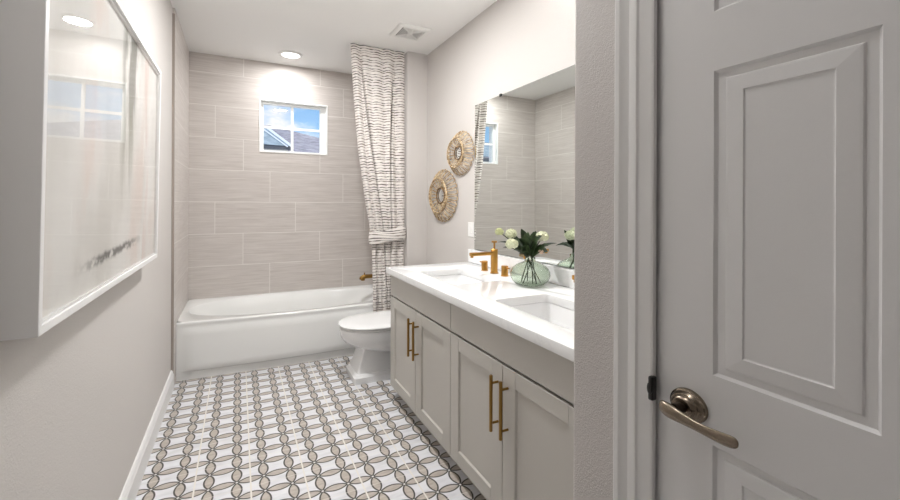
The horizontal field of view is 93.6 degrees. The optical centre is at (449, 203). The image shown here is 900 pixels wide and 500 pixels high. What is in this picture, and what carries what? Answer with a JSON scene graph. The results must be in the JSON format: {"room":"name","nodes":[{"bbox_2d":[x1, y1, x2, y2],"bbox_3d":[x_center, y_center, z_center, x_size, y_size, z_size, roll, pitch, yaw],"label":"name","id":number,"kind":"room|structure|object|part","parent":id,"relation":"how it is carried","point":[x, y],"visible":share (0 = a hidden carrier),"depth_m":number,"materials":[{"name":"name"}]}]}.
{"room":"bathroom","nodes":[
{"label":"bathroom","id":0,"kind":"room"},
{"bbox_2d":[0,0,188,499],"bbox_3d":[-1.217,-0.036,1.320,0.165,2.738,6.150,0,0,-27],"label":"wall","id":1,"kind":"structure","parent":0,"point":[79,398],"depth_m":1.58,"materials":[{"name":"grey paint"}]},
{"bbox_2d":[0,0,160,340],"bbox_3d":[-1.176,-0.196,1.480,0.079,0.935,1.412,0,0,-27],"label":"framed artwork","id":2,"kind":"object","parent":1,"relation":"attached to","point":[80,86],"visible":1,"depth_m":1.05,"materials":[{"name":"white glass"}]},
{"bbox_2d":[42,0,156,317],"bbox_3d":[-1.162,-0.196,1.487,0.014,0.895,1.372,0,0,-27],"label":"print","id":3,"kind":"object","parent":2,"relation":"attached to","point":[99,211],"depth_m":1.22},
{"bbox_2d":[119,370,173,499],"bbox_3d":[-0.906,1.267,0.861,0.019,0.135,4.846,0,0,-27],"label":"baseboard","id":4,"kind":"structure","parent":1,"relation":"attached to","point":[134,479],"depth_m":2.17,"materials":[{"name":"white paint"}]},
{"bbox_2d":[171,13,174,373],"bbox_3d":[-1.991,-0.017,3.035,0.016,2.693,0.014,0,0,-27],"label":"trim","id":5,"kind":"structure","parent":1,"relation":"attached to","point":[173,14],"depth_m":3.03,"materials":[{"name":"beige tile"}]},
{"bbox_2d":[188,51,372,300],"bbox_3d":[-1.578,-0.037,4.446,2.017,2.738,0.196,0,0,-27],"label":"wall","id":6,"kind":"structure","parent":0,"point":[259,222],"depth_m":4.20,"materials":[{"name":"tile"}]},
{"bbox_2d":[259,98,327,154],"bbox_3d":[-1.635,-0.774,4.412,0.660,0.527,0.202,0,0,-27],"label":"window","id":7,"kind":"structure","parent":6,"relation":"in","point":[323,109],"depth_m":4.38,"materials":[{"name":"white plastic"}]},
{"bbox_2d":[135,355,486,499],"bbox_3d":[-0.263,1.387,1.800,2.350,0.100,6.150,0,0,-27],"label":"floor","id":8,"kind":"structure","parent":0,"point":[300,431],"depth_m":2.33,"materials":[{"name":"tile"}]},
{"bbox_2d":[176,284,372,380],"bbox_3d":[-1.418,1.114,3.911,1.799,0.436,0.904,0,0,-27],"label":"bathtub","id":9,"kind":"object","parent":8,"relation":"on","point":[216,336],"visible":0.75,"depth_m":3.47,"materials":[{"name":"white ceramic"}]},
{"bbox_2d":[178,284,372,321],"bbox_3d":[-1.422,1.077,3.920,1.799,0.361,0.883,0,0,-27],"label":"basin","id":10,"kind":"object","parent":9,"relation":"in","point":[334,304],"depth_m":3.94,"materials":[{"name":"white ceramic"}]},
{"bbox_2d":[338,310,390,384],"bbox_3d":[-0.437,0.961,3.390,0.900,0.750,0.500,0,0,-27],"label":"toilet","id":11,"kind":"object","parent":8,"relation":"on","point":[370,333],"visible":0.38,"depth_m":3.17,"materials":[{"name":"white ceramic"}]},
{"bbox_3d":[-0.562,0.917,3.327,0.620,0.020,0.480,0,0,-27],"label":"lid","id":12,"kind":"part","parent":11,"relation":"part of","materials":[{"name":"white ceramic"}]},
{"bbox_3d":[-0.526,1.040,3.345,0.680,0.192,0.464,0,0,-27],"label":"bowl","id":13,"kind":"part","parent":11,"relation":"part of","materials":[{"name":"white ceramic"}]},
{"bbox_3d":[-0.558,0.936,3.329,0.612,0.013,0.468,0,0,-27],"label":"seat","id":14,"kind":"part","parent":11,"relation":"part of","materials":[{"name":"white plastic"}]},
{"bbox_2d":[390,275,453,454],"bbox_3d":[0.066,0.910,2.635,0.687,0.856,0.918,0,0,-27],"label":"vanity cabinet","id":15,"kind":"object","parent":8,"relation":"on","point":[420,371],"visible":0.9,"depth_m":2.40,"materials":[{"name":"grey paint"}]},
{"bbox_3d":[-0.300,0.942,2.707,0.016,0.609,0.459,0,0,-27],"label":"door","id":16,"kind":"part","parent":15,"relation":"part of","materials":[{"name":"grey paint"}]},
{"bbox_3d":[-0.236,0.797,2.519,0.042,0.225,0.014,0,0,-27],"label":"bar pull","id":17,"kind":"part","parent":15,"relation":"part of","materials":[{"name":"gold metal"}]},
{"bbox_3d":[-0.201,0.797,2.449,0.042,0.225,0.014,0,0,-27],"label":"bar pull","id":18,"kind":"part","parent":15,"relation":"part of","materials":[{"name":"gold metal"}]},
{"bbox_3d":[-0.196,0.556,2.503,0.016,0.142,0.916,0,0,-27],"label":"false drawer","id":19,"kind":"part","parent":15,"relation":"part of","materials":[{"name":"grey paint"}]},
{"bbox_3d":[-0.094,0.943,2.296,0.016,0.609,0.453,0,0,-27],"label":"door","id":20,"kind":"part","parent":15,"relation":"part of","materials":[{"name":"grey paint"}]},
{"bbox_2d":[450,304,573,499],"bbox_3d":[0.478,0.912,1.812,0.687,0.856,0.918,0,0,-27],"label":"vanity cabinet","id":21,"kind":"object","parent":8,"relation":"on","point":[512,419],"visible":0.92,"depth_m":1.62,"materials":[{"name":"grey paint"}]},
{"bbox_3d":[0.111,0.944,1.886,0.016,0.609,0.456,0,0,-27],"label":"door","id":22,"kind":"part","parent":21,"relation":"part of","materials":[{"name":"grey paint"}]},
{"bbox_2d":[386,262,573,361],"bbox_3d":[0.308,0.462,2.171,0.675,0.040,2.000,0,0,-27],"label":"countertop","id":23,"kind":"structure","parent":21,"relation":"on","point":[490,300],"depth_m":2.04,"materials":[{"name":"white stone"}]},
{"bbox_2d":[432,274,483,284],"bbox_3d":[0.045,0.558,2.584,0.355,0.152,0.558,0,0,-27],"label":"sink","id":24,"kind":"object","parent":23,"relation":"in","point":[456,279],"visible":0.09,"depth_m":2.83,"materials":[{"name":"white ceramic"}]},
{"bbox_2d":[469,241,509,276],"bbox_3d":[0.272,0.339,2.682,0.253,0.205,0.253,0,0,17],"label":"faucet","id":25,"kind":"object","parent":23,"relation":"on","point":[494,252],"visible":1,"depth_m":2.66,"materials":[{"name":"gold metal"}]},
{"bbox_3d":[0.197,0.320,2.640,0.164,0.031,0.027,0,0,-27],"label":"spout","id":26,"kind":"part","parent":25,"relation":"part of","materials":[{"name":"gold metal"}]},
{"bbox_3d":[0.228,0.410,2.788,0.050,0.063,0.050,0,0,-27],"label":"handle","id":27,"kind":"part","parent":25,"relation":"part of","materials":[{"name":"gold metal"}]},
{"bbox_3d":[0.334,0.411,2.576,0.050,0.063,0.050,0,0,-27],"label":"handle","id":28,"kind":"part","parent":25,"relation":"part of","materials":[{"name":"gold metal"}]},
{"bbox_2d":[510,257,550,286],"bbox_3d":[0.436,0.366,2.299,0.217,0.152,0.217,0,0,-27],"label":"glass vase","id":29,"kind":"object","parent":23,"relation":"on","point":[529,272],"visible":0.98,"depth_m":2.22,"materials":[{"name":"green"}]},
{"bbox_2d":[495,228,522,252],"bbox_3d":[0.358,0.283,2.304,0.228,0.297,0.116,0,0,9],"label":"stem","id":30,"kind":"object","parent":29,"relation":"in","point":[499,231],"visible":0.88,"depth_m":2.31,"materials":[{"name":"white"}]},
{"bbox_2d":[504,228,529,248],"bbox_3d":[0.391,0.284,2.303,0.201,0.294,0.066,0,0,26],"label":"stem","id":31,"kind":"object","parent":29,"relation":"in","point":[510,233],"visible":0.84,"depth_m":2.31,"materials":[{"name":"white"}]},
{"bbox_2d":[506,238,529,255],"bbox_3d":[0.377,0.308,2.278,0.170,0.245,0.088,0,0,-27],"label":"stem","id":32,"kind":"object","parent":29,"relation":"in","point":[511,243],"visible":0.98,"depth_m":2.24,"materials":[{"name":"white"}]},
{"bbox_2d":[519,245,528,256],"bbox_3d":[0.399,0.328,2.283,0.051,0.206,0.068,0,0,26],"label":"stem","id":33,"kind":"object","parent":29,"relation":"in","point":[526,247],"visible":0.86,"depth_m":2.26,"materials":[{"name":"green plant"}]},
{"bbox_2d":[519,232,542,257],"bbox_3d":[0.432,0.292,2.278,0.123,0.279,0.071,0,0,-4],"label":"stem","id":34,"kind":"object","parent":29,"relation":"in","point":[525,240],"visible":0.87,"depth_m":2.28,"materials":[{"name":"green plant"}]},
{"bbox_2d":[527,232,543,254],"bbox_3d":[0.458,0.292,2.277,0.098,0.279,0.048,0,0,37],"label":"stem","id":35,"kind":"object","parent":29,"relation":"in","point":[528,234],"visible":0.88,"depth_m":2.27,"materials":[{"name":"green plant"}]},
{"bbox_2d":[534,231,554,252],"bbox_3d":[0.487,0.290,2.293,0.200,0.283,0.110,0,0,-27],"label":"stem","id":36,"kind":"object","parent":29,"relation":"in","point":[544,235],"visible":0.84,"depth_m":2.28,"materials":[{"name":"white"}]},
{"bbox_2d":[510,302,573,328],"bbox_3d":[0.449,0.560,1.776,0.355,0.152,0.560,0,0,-27],"label":"sink","id":37,"kind":"object","parent":23,"relation":"in","point":[564,317],"visible":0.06,"depth_m":2.01,"materials":[{"name":"white ceramic"}]},
{"bbox_3d":[0.176,0.799,1.695,0.042,0.225,0.014,0,0,-27],"label":"bar pull","id":38,"kind":"part","parent":21,"relation":"part of","materials":[{"name":"gold metal"}]},
{"bbox_3d":[0.207,0.799,1.633,0.042,0.225,0.014,0,0,-27],"label":"bar pull","id":39,"kind":"part","parent":21,"relation":"part of","materials":[{"name":"gold metal"}]},
{"bbox_3d":[0.216,0.558,1.680,0.016,0.142,0.916,0,0,-27],"label":"false drawer","id":40,"kind":"part","parent":21,"relation":"part of","materials":[{"name":"grey paint"}]},
{"bbox_3d":[0.317,0.945,1.475,0.016,0.609,0.456,0,0,-27],"label":"door","id":41,"kind":"part","parent":21,"relation":"part of","materials":[{"name":"grey paint"}]},
{"bbox_2d":[170,0,496,73],"bbox_3d":[-0.252,-1.461,1.800,2.350,0.120,6.150,0,0,-27],"label":"ceiling","id":42,"kind":"structure","parent":0,"point":[322,31],"depth_m":3.32,"materials":[{"name":"white paint"}]},
{"bbox_2d":[279,51,302,58],"bbox_3d":[-1.505,-1.401,3.992,0.216,0.010,0.216,0,0,-27],"label":"recessed light","id":43,"kind":"object","parent":42,"relation":"in","point":[286,54],"visible":1,"depth_m":3.98,"materials":[{"name":"white plastic"}]},
{"bbox_2d":[350,43,405,311],"bbox_3d":[-0.641,-0.060,3.797,0.513,2.670,0.137,0,0,-19],"label":"shower curtain","id":44,"kind":"object","parent":42,"relation":"hanging from","point":[377,73],"visible":0.79,"depth_m":3.80,"materials":[{"name":"fabric"}]},
{"bbox_2d":[389,23,431,40],"bbox_3d":[-0.326,-1.391,3.453,0.268,0.019,0.268,0,0,-27],"label":"ceiling vent","id":45,"kind":"object","parent":42,"relation":"in","point":[404,31],"visible":1,"depth_m":3.42,"materials":[{"name":"white plastic"}]},
{"bbox_2d":[404,51,427,265],"bbox_3d":[-0.513,-0.033,4.350,0.199,2.738,0.929,0,0,-27],"label":"wall","id":46,"kind":"structure","parent":0,"point":[415,64],"depth_m":3.93,"materials":[{"name":"grey paint"}]},
{"bbox_2d":[427,0,574,268],"bbox_3d":[0.271,-0.030,3.188,0.163,2.738,4.140,0,0,-27],"label":"wall","id":47,"kind":"structure","parent":0,"point":[510,45],"depth_m":3.21,"materials":[{"name":"grey paint"}]},
{"bbox_2d":[429,169,457,221],"bbox_3d":[-0.082,-0.067,3.633,0.067,0.457,0.546,0,0,-27],"label":"wall mirror","id":48,"kind":"object","parent":47,"relation":"attached to","point":[443,194],"visible":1,"depth_m":3.59,"materials":[{"name":"wicker"}]},
{"bbox_2d":[438,189,447,201],"bbox_3d":[-0.063,-0.067,3.642,0.026,0.122,0.146,0,0,-27],"label":"mirror glass","id":49,"kind":"object","parent":48,"relation":"attached to","point":[441,194],"depth_m":3.63,"materials":[{"name":"white"}]},
{"bbox_2d":[447,131,473,175],"bbox_3d":[0.063,-0.399,3.347,0.066,0.356,0.425,0,0,-27],"label":"wall mirror","id":50,"kind":"object","parent":47,"relation":"attached to","point":[460,152],"visible":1,"depth_m":3.31,"materials":[{"name":"wicker"}]},
{"bbox_2d":[456,148,464,158],"bbox_3d":[0.081,-0.399,3.356,0.026,0.095,0.114,0,0,-27],"label":"mirror glass","id":51,"kind":"object","parent":50,"relation":"attached to","point":[459,150],"depth_m":3.34,"materials":[{"name":"white"}]},
{"bbox_2d":[468,222,473,236],"bbox_3d":[0.159,0.199,3.214,0.010,0.110,0.088,0,0,-27],"label":"switch plate","id":52,"kind":"object","parent":47,"relation":"attached to","point":[470,224],"visible":1,"depth_m":3.21,"materials":[{"name":"white plastic"}]},
{"bbox_2d":[468,249,573,288],"bbox_3d":[0.597,0.395,2.316,0.029,0.094,2.000,0,0,-27],"label":"backsplash","id":53,"kind":"structure","parent":47,"relation":"attached to","point":[562,276],"depth_m":2.37,"materials":[{"name":"white stone"}]},
{"bbox_2d":[474,65,574,268],"bbox_3d":[0.602,-0.198,2.329,0.010,1.084,1.867,0,0,-27],"label":"wall mirror","id":54,"kind":"object","parent":47,"relation":"attached to","point":[525,135],"visible":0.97,"depth_m":2.55,"materials":[{"name":"grey mirror"}]},
{"bbox_2d":[573,0,614,499],"bbox_3d":[1.164,-0.026,0.275,0.847,2.738,2.150,0,0,-27],"label":"wall","id":55,"kind":"structure","parent":0,"point":[594,19],"depth_m":0.98,"materials":[{"name":"grey paint"}]},
{"bbox_2d":[613,0,656,499],"bbox_3d":[0.574,0.271,0.478,0.024,2.138,0.962,0,0,-27],"label":"trim","id":56,"kind":"structure","parent":55,"relation":"attached to","point":[635,159],"depth_m":0.86,"materials":[{"name":"white paint"}]},
{"bbox_2d":[647,375,656,400],"bbox_3d":[0.397,0.363,0.831,0.018,0.047,0.012,0,0,-27],"label":"strike plate","id":57,"kind":"object","parent":56,"relation":"attached to","point":[652,380],"visible":1,"depth_m":0.83,"materials":[{"name":"black metal"}]},
{"bbox_2d":[655,0,899,499],"bbox_3d":[0.580,0.314,0.481,0.101,2.028,0.802,0,0,-27],"label":"door","id":58,"kind":"structure","parent":55,"relation":"in","point":[778,202],"depth_m":0.66,"materials":[{"name":"white paint"}]},
{"bbox_3d":[0.414,0.374,0.720,0.020,0.031,0.139,0,0,-27],"label":"lever","id":59,"kind":"part","parent":58,"relation":"part of","materials":[{"name":"silver metal"}]},
{"bbox_3d":[-0.616,-0.033,4.346,0.012,2.738,0.844,0,0,-27],"label":"wall","id":60,"kind":"structure","parent":0,"visible":0},
{"bbox_2d":[359,272,372,280],"bbox_3d":[-0.760,0.729,4.262,0.314,0.078,0.072,0,0,-27],"label":"tub spout","id":61,"kind":"object","parent":60,"relation":"attached to","point":[365,276],"visible":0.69,"depth_m":4.20,"materials":[{"name":"gold metal"}]},
{"label":"outside","id":62,"kind":"structure","parent":0,"visible":0},
{"bbox_2d":[264,128,290,150],"bbox_3d":[-4.984,-0.100,7.693,3.972,2.836,0.280,0,0,-27],"label":"roof","id":63,"kind":"object","parent":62,"point":[273,141],"visible":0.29,"depth_m":8.33,"materials":[{"name":"grey paint"}]},
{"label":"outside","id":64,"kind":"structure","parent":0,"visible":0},
{"bbox_2d":[264,125,318,152],"bbox_3d":[-8.745,-0.547,11.278,12.450,3.700,9.400,0,0,-27],"label":"house","id":65,"kind":"structure","parent":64,"point":[301,142],"depth_m":10.65,"materials":[{"name":"grey"}]}
]}

